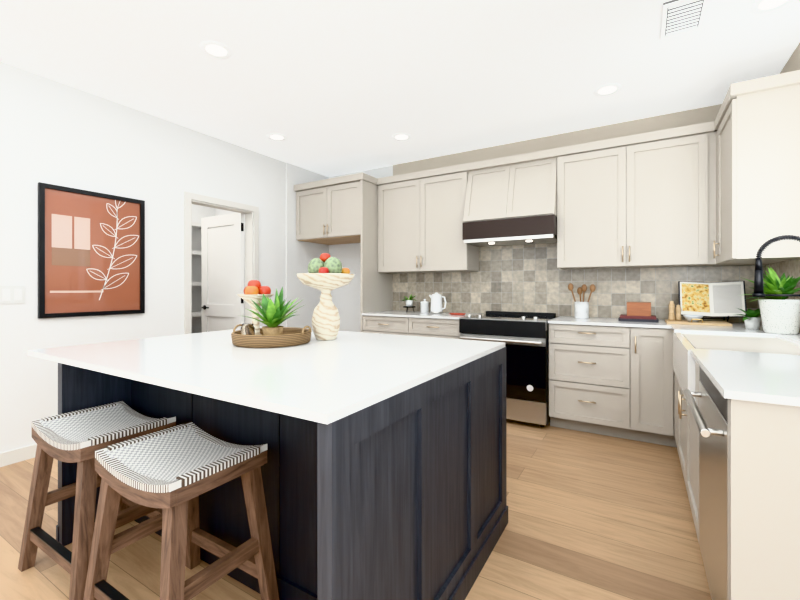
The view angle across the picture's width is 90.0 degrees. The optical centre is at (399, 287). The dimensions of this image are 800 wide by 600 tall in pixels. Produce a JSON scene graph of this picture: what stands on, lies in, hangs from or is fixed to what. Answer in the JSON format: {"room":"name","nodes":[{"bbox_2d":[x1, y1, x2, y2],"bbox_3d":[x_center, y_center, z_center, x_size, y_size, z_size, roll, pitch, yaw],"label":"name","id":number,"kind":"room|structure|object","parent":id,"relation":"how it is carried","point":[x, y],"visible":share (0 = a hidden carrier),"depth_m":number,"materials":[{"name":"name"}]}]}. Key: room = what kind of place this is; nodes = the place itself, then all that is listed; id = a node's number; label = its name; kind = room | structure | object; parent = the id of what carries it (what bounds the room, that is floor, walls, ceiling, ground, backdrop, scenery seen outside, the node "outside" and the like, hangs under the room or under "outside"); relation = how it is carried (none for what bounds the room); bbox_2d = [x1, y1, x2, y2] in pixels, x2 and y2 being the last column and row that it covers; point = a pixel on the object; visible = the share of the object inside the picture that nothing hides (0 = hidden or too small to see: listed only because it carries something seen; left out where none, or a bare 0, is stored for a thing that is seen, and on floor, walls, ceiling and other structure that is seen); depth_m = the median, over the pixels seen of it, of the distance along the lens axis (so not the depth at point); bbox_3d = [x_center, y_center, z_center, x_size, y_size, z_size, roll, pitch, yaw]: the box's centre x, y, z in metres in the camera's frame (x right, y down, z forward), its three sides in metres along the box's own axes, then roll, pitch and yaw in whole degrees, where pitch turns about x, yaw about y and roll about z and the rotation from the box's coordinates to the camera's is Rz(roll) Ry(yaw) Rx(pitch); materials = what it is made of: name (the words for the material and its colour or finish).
{"room":"kitchen","nodes":[
{"label":"kitchen","id":0,"kind":"room"},
{"bbox_2d":[0,61,328,452],"bbox_3d":[-2.626,-0.160,2.832,0.132,2.700,6.200,0,0,31],"label":"wall","id":1,"kind":"structure","parent":0,"point":[53,132],"depth_m":3.24,"materials":[{"name":"white paint"}]},
{"bbox_2d":[0,286,24,303],"bbox_3d":[-2.630,0.045,2.712,0.010,0.120,0.130,0,0,31],"label":"light switch","id":2,"kind":"object","parent":1,"relation":"attached to","point":[11,294],"visible":1,"depth_m":2.71,"materials":[{"name":"white plastic"}]},
{"bbox_2d":[0,444,36,466],"bbox_3d":[-3.084,1.145,1.953,0.013,0.090,4.160,0,0,31],"label":"baseboard","id":3,"kind":"structure","parent":1,"relation":"attached to","point":[17,455],"depth_m":2.72,"materials":[{"name":"white paint"}]},
{"bbox_2d":[38,182,144,318],"bbox_3d":[-2.371,-0.302,3.122,0.028,1.033,0.700,0,0,31],"label":"picture frame","id":4,"kind":"object","parent":1,"relation":"attached to","point":[91,253],"visible":1,"depth_m":3.08,"materials":[{"name":"black"}]},
{"bbox_2d":[184,192,258,333],"bbox_3d":[-1.795,0.145,4.094,0.015,2.090,0.840,0,0,31],"label":"door frame","id":5,"kind":"structure","parent":1,"relation":"attached to","point":[188,197],"depth_m":3.78,"materials":[{"name":"white paint"}]},
{"bbox_2d":[202,213,243,331],"bbox_3d":[-2.064,0.173,4.601,0.724,2.017,0.092,0,0,31],"label":"pantry door","id":6,"kind":"structure","parent":1,"relation":"in","point":[222,268],"depth_m":4.59,"materials":[{"name":"white paint"}]},
{"bbox_2d":[192,204,214,332],"bbox_3d":[-3.308,-0.160,4.817,0.120,2.700,2.540,0,0,31],"label":"wall","id":7,"kind":"structure","parent":0,"point":[199,212],"depth_m":5.54,"materials":[{"name":"white paint"}]},
{"bbox_2d":[192,221,201,316],"bbox_3d":[-3.105,-0.040,4.695,0.348,1.620,2.260,0,0,31],"label":"shelf","id":8,"kind":"object","parent":7,"relation":"attached to","point":[196,225],"depth_m":5.18,"materials":[{"name":"white paint"}]},
{"bbox_2d":[215,208,244,322],"bbox_3d":[-1.999,-0.160,5.442,1.480,2.700,0.120,0,0,31],"label":"wall","id":9,"kind":"structure","parent":0,"point":[218,212],"depth_m":5.44,"materials":[{"name":"white paint"}]},
{"bbox_2d":[0,419,711,599],"bbox_3d":[-1.380,1.220,2.083,6.500,0.060,6.500,0,0,31],"label":"floor","id":10,"kind":"structure","parent":0,"point":[592,516],"depth_m":1.92,"materials":[{"name":"brown wood"}]},
{"bbox_2d":[18,401,175,599],"bbox_3d":[-1.283,0.879,1.740,0.536,0.622,0.421,0,0,31],"label":"stool","id":11,"kind":"object","parent":10,"relation":"on","point":[79,437],"visible":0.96,"depth_m":1.66,"materials":[{"name":"brown wood"}]},
{"bbox_2d":[83,422,278,599],"bbox_3d":[-0.776,0.879,1.429,0.536,0.622,0.421,0,0,31],"label":"stool","id":12,"kind":"object","parent":10,"relation":"on","point":[174,472],"visible":1,"depth_m":1.39,"materials":[{"name":"brown wood"}]},
{"bbox_2d":[27,346,507,599],"bbox_3d":[-0.548,0.744,1.910,1.757,0.894,1.364,0,0,31],"label":"kitchen island","id":13,"kind":"object","parent":10,"relation":"on","point":[383,471],"depth_m":1.45,"materials":[{"name":"grey wood"}]},
{"bbox_2d":[27,326,504,417],"bbox_3d":[-0.557,0.286,1.892,1.736,0.022,1.340,0,0,31],"label":"island countertop","id":14,"kind":"structure","parent":13,"relation":"on","point":[324,378],"depth_m":1.46,"materials":[{"name":"white stone"}]},
{"bbox_2d":[231,324,311,347],"bbox_3d":[-0.638,0.229,1.999,0.393,0.090,0.382,0,0,31],"label":"rattan tray","id":15,"kind":"object","parent":14,"relation":"on","point":[291,336],"visible":0.83,"depth_m":1.85,"materials":[{"name":"brown wicker"}]},
{"bbox_2d":[241,323,254,334],"bbox_3d":[-0.731,0.216,1.921,0.064,0.090,0.064,0,0,31],"label":"glass jar","id":16,"kind":"object","parent":15,"relation":"on","point":[247,328],"visible":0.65,"depth_m":1.90,"materials":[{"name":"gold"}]},
{"bbox_2d":[237,280,273,334],"bbox_3d":[-0.734,0.111,2.033,0.180,0.301,0.180,0,0,31],"label":"stand","id":17,"kind":"object","parent":15,"relation":"on","point":[254,290],"visible":0.88,"depth_m":2.01,"materials":[{"name":"brown wood"}]},
{"bbox_2d":[238,286,303,334],"bbox_3d":[-0.569,0.127,1.935,0.220,0.269,0.394,0,0,31],"label":"potted plant","id":18,"kind":"object","parent":15,"relation":"on","point":[273,316],"visible":0.88,"depth_m":1.90,"materials":[{"name":"green plant"}]},
{"bbox_2d":[297,253,354,339],"bbox_3d":[-0.396,0.044,2.139,0.305,0.459,0.305,0,0,31],"label":"pedestal bowl","id":19,"kind":"object","parent":14,"relation":"on","point":[328,276],"visible":1,"depth_m":2.07,"materials":[{"name":"beige wood"}]},
{"bbox_2d":[361,314,477,338],"bbox_3d":[0.245,0.744,4.349,1.159,0.894,0.621,0,0,31],"label":"base cabinet","id":20,"kind":"object","parent":10,"relation":"on","point":[423,327],"depth_m":4.05,"materials":[{"name":"beige wood"}]},
{"bbox_2d":[369,310,472,317],"bbox_3d":[0.241,0.286,4.341,1.160,0.022,0.640,0,0,31],"label":"countertop","id":21,"kind":"structure","parent":20,"relation":"on","point":[393,313],"depth_m":4.15,"materials":[{"name":"white stone"}]},
{"bbox_2d":[401,294,415,312],"bbox_3d":[0.114,0.172,4.531,0.229,0.205,0.249,0,0,31],"label":"potted plant","id":22,"kind":"object","parent":21,"relation":"on","point":[409,302],"visible":1,"depth_m":4.48,"materials":[{"name":"white ceramic"}]},
{"bbox_2d":[420,299,428,312],"bbox_3d":[0.275,0.198,4.449,0.100,0.153,0.100,0,0,31],"label":"canister","id":23,"kind":"object","parent":21,"relation":"on","point":[424,306],"visible":1,"depth_m":4.41,"materials":[{"name":"white ceramic"}]},
{"bbox_2d":[429,292,445,313],"bbox_3d":[0.407,0.161,4.334,0.208,0.226,0.139,0,0,31],"label":"kettle","id":24,"kind":"object","parent":21,"relation":"on","point":[436,303],"visible":1,"depth_m":4.29,"materials":[{"name":"white ceramic"}]},
{"bbox_2d":[449,313,465,314],"bbox_3d":[0.588,0.266,4.097,0.186,0.016,0.099,0,0,31],"label":"dish","id":25,"kind":"object","parent":21,"relation":"on","point":[457,313],"visible":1,"depth_m":4.07,"materials":[{"name":"red ceramic"}]},
{"bbox_2d":[459,311,559,426],"bbox_3d":[1.043,0.718,3.792,0.772,0.945,0.744,0,0,31],"label":"range","id":26,"kind":"object","parent":10,"relation":"on","point":[524,336],"visible":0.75,"depth_m":3.44,"materials":[{"name":"grey metal"}]},
{"bbox_2d":[548,322,640,440],"bbox_3d":[1.697,0.744,3.477,0.658,0.894,0.621,0,0,31],"label":"base cabinet","id":27,"kind":"object","parent":10,"relation":"on","point":[614,377],"depth_m":3.20,"materials":[{"name":"beige wood"}]},
{"bbox_2d":[549,316,762,329],"bbox_3d":[2.052,0.286,3.253,1.502,0.022,0.640,0,0,31],"label":"countertop","id":28,"kind":"structure","parent":27,"relation":"on","point":[564,320],"depth_m":3.19,"materials":[{"name":"white stone"}]},
{"bbox_2d":[568,283,594,318],"bbox_3d":[1.649,0.114,3.632,0.233,0.319,0.135,0,0,31],"label":"utensil crock","id":29,"kind":"object","parent":28,"relation":"on","point":[581,309],"visible":1,"depth_m":3.59,"materials":[{"name":"ceramic"}]},
{"bbox_2d":[618,302,658,322],"bbox_3d":[1.982,0.197,3.330,0.280,0.155,0.200,0,0,31],"label":"books","id":30,"kind":"object","parent":28,"relation":"on","point":[638,311],"visible":1,"depth_m":3.27,"materials":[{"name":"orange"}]},
{"bbox_2d":[665,281,746,325],"bbox_3d":[2.364,0.110,3.103,0.509,0.329,0.404,0,0,31],"label":"serving board","id":31,"kind":"object","parent":28,"relation":"on","point":[698,301],"visible":1,"depth_m":3.12,"materials":[{"name":"brown wood"}]},
{"bbox_2d":[641,326,660,444],"bbox_3d":[2.045,0.744,3.268,0.274,0.894,0.621,0,0,31],"label":"base cabinet","id":32,"kind":"object","parent":10,"relation":"on","point":[650,339],"depth_m":3.01,"materials":[{"name":"beige wood"}]},
{"bbox_2d":[661,326,676,446],"bbox_3d":[2.163,0.744,2.637,0.693,0.894,0.382,0,0,31],"label":"base cabinet","id":33,"kind":"object","parent":10,"relation":"on","point":[668,383],"depth_m":2.95,"materials":[{"name":"beige wood"}]},
{"bbox_2d":[683,367,727,599],"bbox_3d":[1.323,0.756,1.276,0.645,0.868,0.640,0,0,31],"label":"dishwasher","id":34,"kind":"object","parent":10,"relation":"on","point":[710,414],"visible":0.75,"depth_m":1.33,"materials":[{"name":"grey metal"}]},
{"bbox_2d":[677,362,799,599],"bbox_3d":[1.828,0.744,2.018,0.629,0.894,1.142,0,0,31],"label":"base cabinet","id":35,"kind":"object","parent":10,"relation":"on","point":[764,441],"depth_m":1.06,"materials":[{"name":"beige wood"}]},
{"bbox_2d":[673,326,799,405],"bbox_3d":[1.703,0.286,1.835,0.640,0.022,2.150,0,0,31],"label":"countertop","id":36,"kind":"structure","parent":35,"relation":"on","point":[739,375],"depth_m":1.32,"materials":[{"name":"white stone"}]},
{"bbox_2d":[673,330,799,405],"bbox_3d":[1.785,0.410,2.106,0.518,0.250,0.960,0,0,31],"label":"sink","id":37,"kind":"object","parent":36,"relation":"in","point":[682,339],"depth_m":2.16,"materials":[{"name":"white ceramic"}]},
{"bbox_2d":[732,308,760,328],"bbox_3d":[2.362,0.200,2.667,0.222,0.148,0.225,0,0,31],"label":"potted plant","id":38,"kind":"object","parent":36,"relation":"on","point":[751,319],"visible":0.81,"depth_m":2.65,"materials":[{"name":"white"}]},
{"bbox_2d":[737,267,799,334],"bbox_3d":[2.254,0.070,2.446,0.318,0.408,0.477,0,0,31],"label":"potted plant","id":39,"kind":"object","parent":36,"relation":"on","point":[780,315],"visible":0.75,"depth_m":2.37,"materials":[{"name":"green plant"}]},
{"bbox_2d":[752,235,799,296],"bbox_3d":[2.025,-0.004,2.086,0.279,0.555,0.112,0,0,31],"label":"faucet","id":40,"kind":"object","parent":36,"relation":"on","point":[758,284],"visible":1,"depth_m":2.15,"materials":[{"name":"black metal"}]},
{"bbox_2d":[0,0,799,176],"bbox_3d":[-1.380,-1.540,2.083,6.500,0.060,6.500,0,0,31],"label":"ceiling","id":41,"kind":"structure","parent":0,"point":[329,88],"depth_m":2.70,"materials":[{"name":"white paint"}]},
{"bbox_2d":[199,41,232,58],"bbox_3d":[-1.165,-1.508,2.538,0.196,0.004,0.196,0,0,31],"label":"recessed light","id":42,"kind":"object","parent":41,"relation":"in","point":[219,50],"visible":1,"depth_m":2.53,"materials":[{"name":"white paint"}]},
{"bbox_2d":[267,133,286,140],"bbox_3d":[-1.231,-1.508,4.001,0.196,0.004,0.196,0,0,31],"label":"recessed light","id":43,"kind":"object","parent":41,"relation":"in","point":[275,136],"visible":1,"depth_m":4.00,"materials":[{"name":"white paint"}]},
{"bbox_2d":[392,133,410,140],"bbox_3d":[0.015,-1.508,3.998,0.196,0.004,0.196,0,0,31],"label":"recessed light","id":44,"kind":"object","parent":41,"relation":"in","point":[403,136],"visible":1,"depth_m":3.98,"materials":[{"name":"white paint"}]},
{"bbox_2d":[593,83,621,95],"bbox_3d":[1.579,-1.508,3.047,0.196,0.004,0.196,0,0,31],"label":"recessed light","id":45,"kind":"object","parent":41,"relation":"in","point":[604,90],"visible":1,"depth_m":3.04,"materials":[{"name":"white paint"}]},
{"bbox_2d":[660,0,708,39],"bbox_3d":[1.568,-1.502,2.214,0.200,0.016,0.340,0,0,31],"label":"ceiling vent","id":46,"kind":"object","parent":41,"relation":"in","point":[679,17],"visible":0.94,"depth_m":2.21,"materials":[{"name":"grey metal"}]},
{"bbox_2d":[750,0,793,13],"bbox_3d":[1.968,-1.508,2.102,0.196,0.004,0.196,0,0,31],"label":"recessed light","id":47,"kind":"object","parent":41,"relation":"in","point":[766,5],"visible":1,"depth_m":2.13,"materials":[{"name":"white paint"}]},
{"bbox_2d":[329,104,764,331],"bbox_3d":[0.253,-0.160,4.801,6.500,2.700,0.158,0,0,31],"label":"wall","id":48,"kind":"structure","parent":0,"point":[523,278],"depth_m":4.03,"materials":[{"name":"beige tile"}]},
{"bbox_2d":[294,174,373,244],"bbox_3d":[-0.698,-0.925,4.932,1.004,0.670,0.609,0,0,31],"label":"upper cabinet","id":49,"kind":"object","parent":48,"relation":"attached to","point":[340,210],"depth_m":4.62,"materials":[{"name":"beige wood"}]},
{"bbox_2d":[374,164,481,273],"bbox_3d":[0.295,-0.721,4.487,1.105,1.078,0.349,0,0,31],"label":"upper cabinet","id":50,"kind":"object","parent":48,"relation":"attached to","point":[418,215],"depth_m":4.32,"materials":[{"name":"beige wood"}]},
{"bbox_2d":[462,148,557,245],"bbox_3d":[1.105,-0.868,3.928,0.856,0.785,0.473,0,0,31],"label":"range hood","id":51,"kind":"object","parent":48,"relation":"attached to","point":[514,198],"depth_m":3.77,"materials":[{"name":"beige wood"}]},
{"bbox_2d":[554,121,713,268],"bbox_3d":[2.003,-0.721,3.461,1.160,1.078,0.349,0,0,31],"label":"upper cabinet","id":52,"kind":"object","parent":48,"relation":"attached to","point":[637,200],"depth_m":3.30,"materials":[{"name":"beige wood"}]},
{"bbox_2d":[706,126,713,265],"bbox_3d":[2.598,-0.686,3.075,0.398,1.008,0.398,0,0,31],"label":"strip","id":53,"kind":"object","parent":48,"relation":"attached to","point":[709,129],"depth_m":3.05,"materials":[{"name":"beige wood"}]},
{"bbox_2d":[765,43,799,332],"bbox_3d":[1.338,-0.160,0.450,0.158,2.700,6.200,0,0,31],"label":"wall","id":54,"kind":"structure","parent":0,"point":[791,268],"depth_m":2.59,"materials":[{"name":"white paint"}]},
{"bbox_2d":[714,70,799,265],"bbox_3d":[2.388,-0.721,2.678,0.349,1.078,0.639,0,0,31],"label":"upper cabinet","id":55,"kind":"object","parent":54,"relation":"attached to","point":[723,189],"depth_m":2.43,"materials":[{"name":"beige wood"}]}
]}

